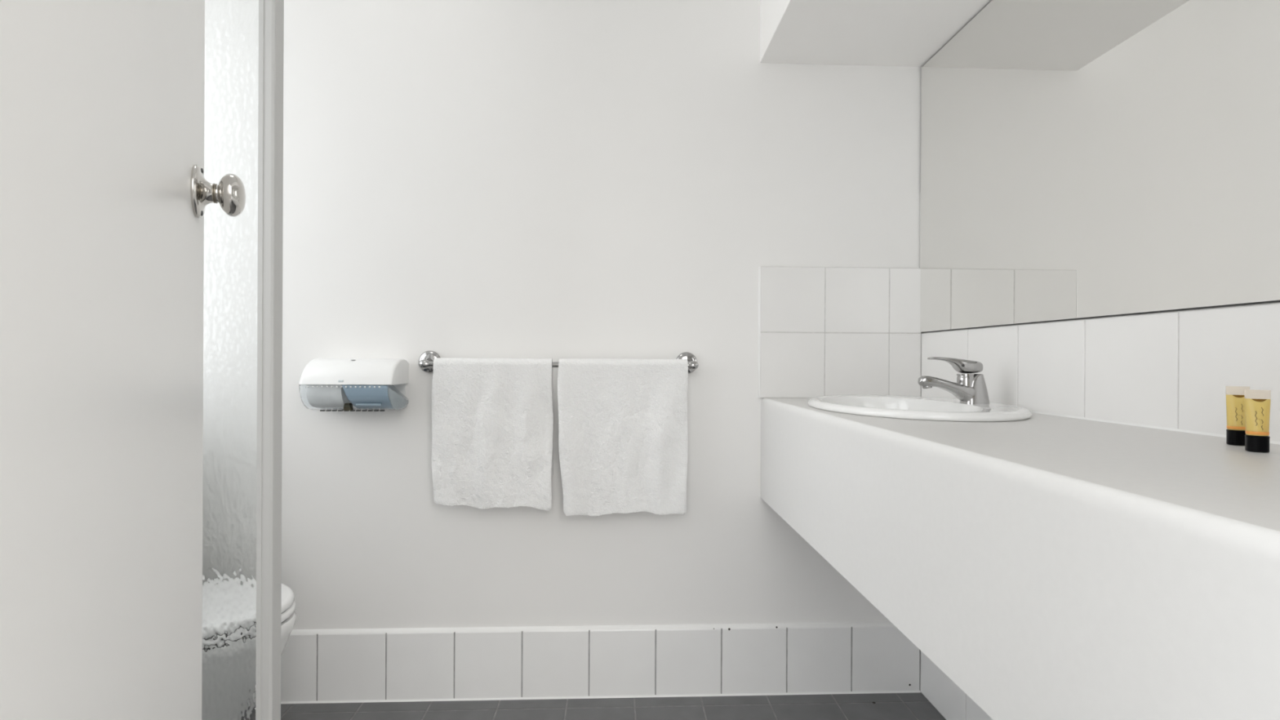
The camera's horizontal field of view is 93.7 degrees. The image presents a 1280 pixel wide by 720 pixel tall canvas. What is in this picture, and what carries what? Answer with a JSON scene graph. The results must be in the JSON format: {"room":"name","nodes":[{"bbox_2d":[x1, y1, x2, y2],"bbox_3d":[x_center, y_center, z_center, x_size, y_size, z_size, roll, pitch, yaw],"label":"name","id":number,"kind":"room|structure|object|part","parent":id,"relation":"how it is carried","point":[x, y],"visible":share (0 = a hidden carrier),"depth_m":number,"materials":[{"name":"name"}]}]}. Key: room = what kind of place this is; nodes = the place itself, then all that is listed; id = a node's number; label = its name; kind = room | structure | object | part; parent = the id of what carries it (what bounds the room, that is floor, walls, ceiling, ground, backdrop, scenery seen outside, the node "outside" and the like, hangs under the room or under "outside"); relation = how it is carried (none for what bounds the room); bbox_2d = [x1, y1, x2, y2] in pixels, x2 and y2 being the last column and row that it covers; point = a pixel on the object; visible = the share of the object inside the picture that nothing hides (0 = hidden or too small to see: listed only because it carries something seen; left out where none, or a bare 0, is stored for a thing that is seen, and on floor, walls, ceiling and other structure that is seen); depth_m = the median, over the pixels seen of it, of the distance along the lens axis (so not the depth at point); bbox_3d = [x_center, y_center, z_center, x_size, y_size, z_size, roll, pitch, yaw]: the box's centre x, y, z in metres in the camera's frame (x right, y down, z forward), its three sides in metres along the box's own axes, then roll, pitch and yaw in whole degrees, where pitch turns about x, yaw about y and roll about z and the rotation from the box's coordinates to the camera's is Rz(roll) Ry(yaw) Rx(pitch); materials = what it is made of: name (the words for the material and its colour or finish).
{"room":"bathroom","nodes":[
{"label":"bathroom","id":0,"kind":"room"},
{"bbox_2d":[281,0,921,667],"bbox_3d":[-0.326,-0.198,1.863,2.636,2.420,0.120,0,0,-2],"label":"wall","id":1,"kind":"structure","parent":0,"point":[555,180],"depth_m":1.81,"materials":[{"name":"paint"}]},
{"bbox_2d":[298,358,408,411],"bbox_3d":[-0.812,0.070,1.713,0.252,0.150,0.142,0,0,-2],"label":"dispenser","id":2,"kind":"object","parent":1,"relation":"attached to","point":[326,384],"visible":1,"depth_m":1.66,"materials":[{"name":"white plastic"}]},
{"bbox_2d":[298,358,408,384],"bbox_3d":[-0.812,0.032,1.714,0.252,0.074,0.140,0,0,-2],"label":"hood","id":3,"kind":"object","parent":2,"relation":"attached to","point":[318,371],"depth_m":1.67,"materials":[{"name":"white plastic"}]},
{"bbox_3d":[-0.813,0.103,1.780,0.232,0.068,0.006,0,0,-2],"label":"plate","id":4,"kind":"part","parent":2,"relation":"part of","materials":[{"name":"white plastic"}]},
{"bbox_2d":[418,351,698,373],"bbox_3d":[-0.241,0.007,1.769,0.834,0.067,0.075,0,0,-2],"label":"towel rail","id":5,"kind":"object","parent":1,"relation":"attached to","point":[426,359],"visible":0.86,"depth_m":1.78,"materials":[{"name":"silver metal"}]},
{"bbox_3d":[-0.622,0.012,1.729,0.030,0.026,0.026,0,0,-2],"label":"rail","id":6,"kind":"part","parent":5,"relation":"part of","materials":[{"name":"silver metal"}]},
{"bbox_2d":[431,357,554,510],"bbox_3d":[-0.426,0.214,1.747,0.347,0.439,0.068,0,0,-2],"label":"hand towel","id":7,"kind":"object","parent":5,"relation":"hanging from","point":[493,419],"visible":1,"depth_m":1.72,"materials":[{"name":"white fabric"}]},
{"bbox_2d":[557,358,688,516],"bbox_3d":[-0.050,0.226,1.761,0.380,0.459,0.071,0,0,-2],"label":"hand towel","id":8,"kind":"object","parent":5,"relation":"hanging from","point":[623,436],"visible":1,"depth_m":1.74,"materials":[{"name":"white fabric"}]},
{"bbox_3d":[0.157,0.016,1.760,0.030,0.026,0.026,0,0,-2],"label":"rail","id":9,"kind":"part","parent":5,"relation":"part of","materials":[{"name":"silver metal"}]},
{"bbox_2d":[280,622,920,703],"bbox_3d":[-0.332,0.907,1.769,2.388,0.211,0.070,0,0,-2],"label":"baseboard","id":10,"kind":"structure","parent":1,"relation":"attached to","point":[400,664],"depth_m":1.80,"materials":[{"name":"tile"}]},
{"bbox_2d":[758,266,921,398],"bbox_3d":[0.613,-0.083,1.837,0.503,0.400,0.008,0,0,-2],"label":"tile backsplash","id":11,"kind":"structure","parent":1,"relation":"attached to","point":[823,331],"depth_m":1.83,"materials":[{"name":"white tile"}]},
{"bbox_2d":[280,692,946,719],"bbox_3d":[-0.280,1.043,0.565,2.636,0.060,2.720,0,0,-2],"label":"floor","id":12,"kind":"structure","parent":0,"point":[888,706],"depth_m":1.74,"materials":[{"name":"grey tile"}]},
{"bbox_2d":[0,0,245,719],"bbox_3d":[-0.399,-0.013,0.463,0.086,2.028,0.743,0,0,-27],"label":"door","id":13,"kind":"structure","parent":12,"relation":"on","point":[105,193],"depth_m":0.44,"materials":[{"name":"paint"}]},
{"bbox_3d":[-0.516,-0.208,0.757,0.030,0.053,0.053,0,0,-27],"label":"knob","id":14,"kind":"part","parent":13,"relation":"part of","materials":[{"name":"silver metal"}]},
{"bbox_2d":[201,0,284,719],"bbox_3d":[-1.111,-0.017,1.185,0.773,2.049,0.032,0,0,-2],"label":"glass screen","id":15,"kind":"object","parent":12,"relation":"on","point":[244,39],"visible":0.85,"depth_m":1.19,"materials":[{"name":"grey"}]},
{"bbox_3d":[-1.125,-0.021,1.184,0.743,1.984,0.005,0,0,-2],"label":"glass pane","id":16,"kind":"part","parent":15,"relation":"part of","materials":[{"name":"white"}]},
{"bbox_3d":[-0.740,-0.015,1.200,0.031,2.049,0.032,0,0,-2],"label":"post","id":17,"kind":"part","parent":15,"relation":"part of","materials":[{"name":"grey metal"}]},
{"bbox_2d":[280,582,296,656],"bbox_3d":[-1.181,0.589,1.451,0.657,0.838,0.396,0,0,-2],"label":"toilet","id":18,"kind":"object","parent":12,"relation":"on","point":[288,615],"visible":0.07,"depth_m":1.47,"materials":[{"name":"white ceramic"}]},
{"bbox_3d":[-1.086,0.597,1.455,0.452,0.024,0.372,0,0,-2],"label":"lid","id":19,"kind":"part","parent":18,"relation":"part of","materials":[{"name":"white plastic"}]},
{"bbox_3d":[-1.085,0.622,1.455,0.455,0.018,0.374,0,0,-2],"label":"seat","id":20,"kind":"part","parent":18,"relation":"part of","materials":[{"name":"white plastic"}]},
{"bbox_2d":[760,0,991,66],"bbox_3d":[0.657,-1.153,0.961,0.511,0.498,1.760,0,0,-2],"label":"ceiling","id":21,"kind":"structure","parent":0,"point":[884,33],"depth_m":1.66,"materials":[{"name":"paint"}]},
{"bbox_2d":[924,302,1279,333],"bbox_3d":[0.971,-0.191,0.914,0.120,2.420,1.880,0,0,-2],"label":"wall","id":22,"kind":"structure","parent":0,"point":[1273,302],"depth_m":1.10,"materials":[{"name":"tile"}]},
{"bbox_2d":[920,650,992,719],"bbox_3d":[0.899,0.917,0.967,0.008,0.203,1.750,0,0,-2],"label":"baseboard","id":23,"kind":"structure","parent":22,"relation":"attached to","point":[947,697],"depth_m":1.70,"materials":[{"name":"tile"}]},
{"bbox_2d":[760,398,1279,719],"bbox_3d":[0.651,0.270,0.963,0.494,0.304,1.756,0,0,-2],"label":"countertop","id":24,"kind":"structure","parent":22,"relation":"attached to","point":[1051,567],"depth_m":0.65,"materials":[{"name":"white laminate"}]},
{"bbox_2d":[807,395,1031,422],"bbox_3d":[0.637,0.183,1.431,0.440,0.168,0.600,0,0,-2],"label":"basin","id":25,"kind":"object","parent":24,"relation":"in","point":[910,407],"visible":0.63,"depth_m":1.34,"materials":[{"name":"white ceramic"}]},
{"bbox_2d":[917,356,989,404],"bbox_3d":[0.744,0.051,1.425,0.166,0.116,0.052,0,0,-2],"label":"mixer tap","id":26,"kind":"object","parent":24,"relation":"on","point":[970,388],"visible":0.91,"depth_m":1.41,"materials":[{"name":"silver metal"}]},
{"bbox_3d":[0.748,0.012,1.426,0.127,0.039,0.041,0,0,-2],"label":"lever handle","id":27,"kind":"part","parent":26,"relation":"part of","materials":[{"name":"silver metal"}]},
{"bbox_2d":[1225,386,1249,445],"bbox_3d":[0.834,0.077,0.837,0.025,0.082,0.019,0,0,28],"label":"toiletry tube","id":28,"kind":"object","parent":24,"relation":"on","point":[1235,404],"visible":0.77,"depth_m":0.83,"materials":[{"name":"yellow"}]},
{"bbox_2d":[1244,389,1271,452],"bbox_3d":[0.798,0.078,0.775,0.025,0.080,0.019,0,0,28],"label":"toiletry tube","id":29,"kind":"object","parent":24,"relation":"on","point":[1257,402],"visible":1,"depth_m":0.77,"materials":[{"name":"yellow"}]},
{"bbox_2d":[920,0,1279,333],"bbox_3d":[0.904,-0.492,0.970,0.012,0.818,1.754,0,0,-2],"label":"mirror","id":30,"kind":"object","parent":22,"relation":"attached to","point":[1081,159],"visible":1,"depth_m":1.17,"materials":[{"name":"grey mirror"}]},
{"bbox_2d":[920,302,1279,444],"bbox_3d":[0.902,0.019,0.968,0.011,0.200,1.753,0,0,-2],"label":"tile backsplash","id":31,"kind":"structure","parent":22,"relation":"attached to","point":[1171,371],"depth_m":1.09,"materials":[{"name":"white tile"}]}
]}

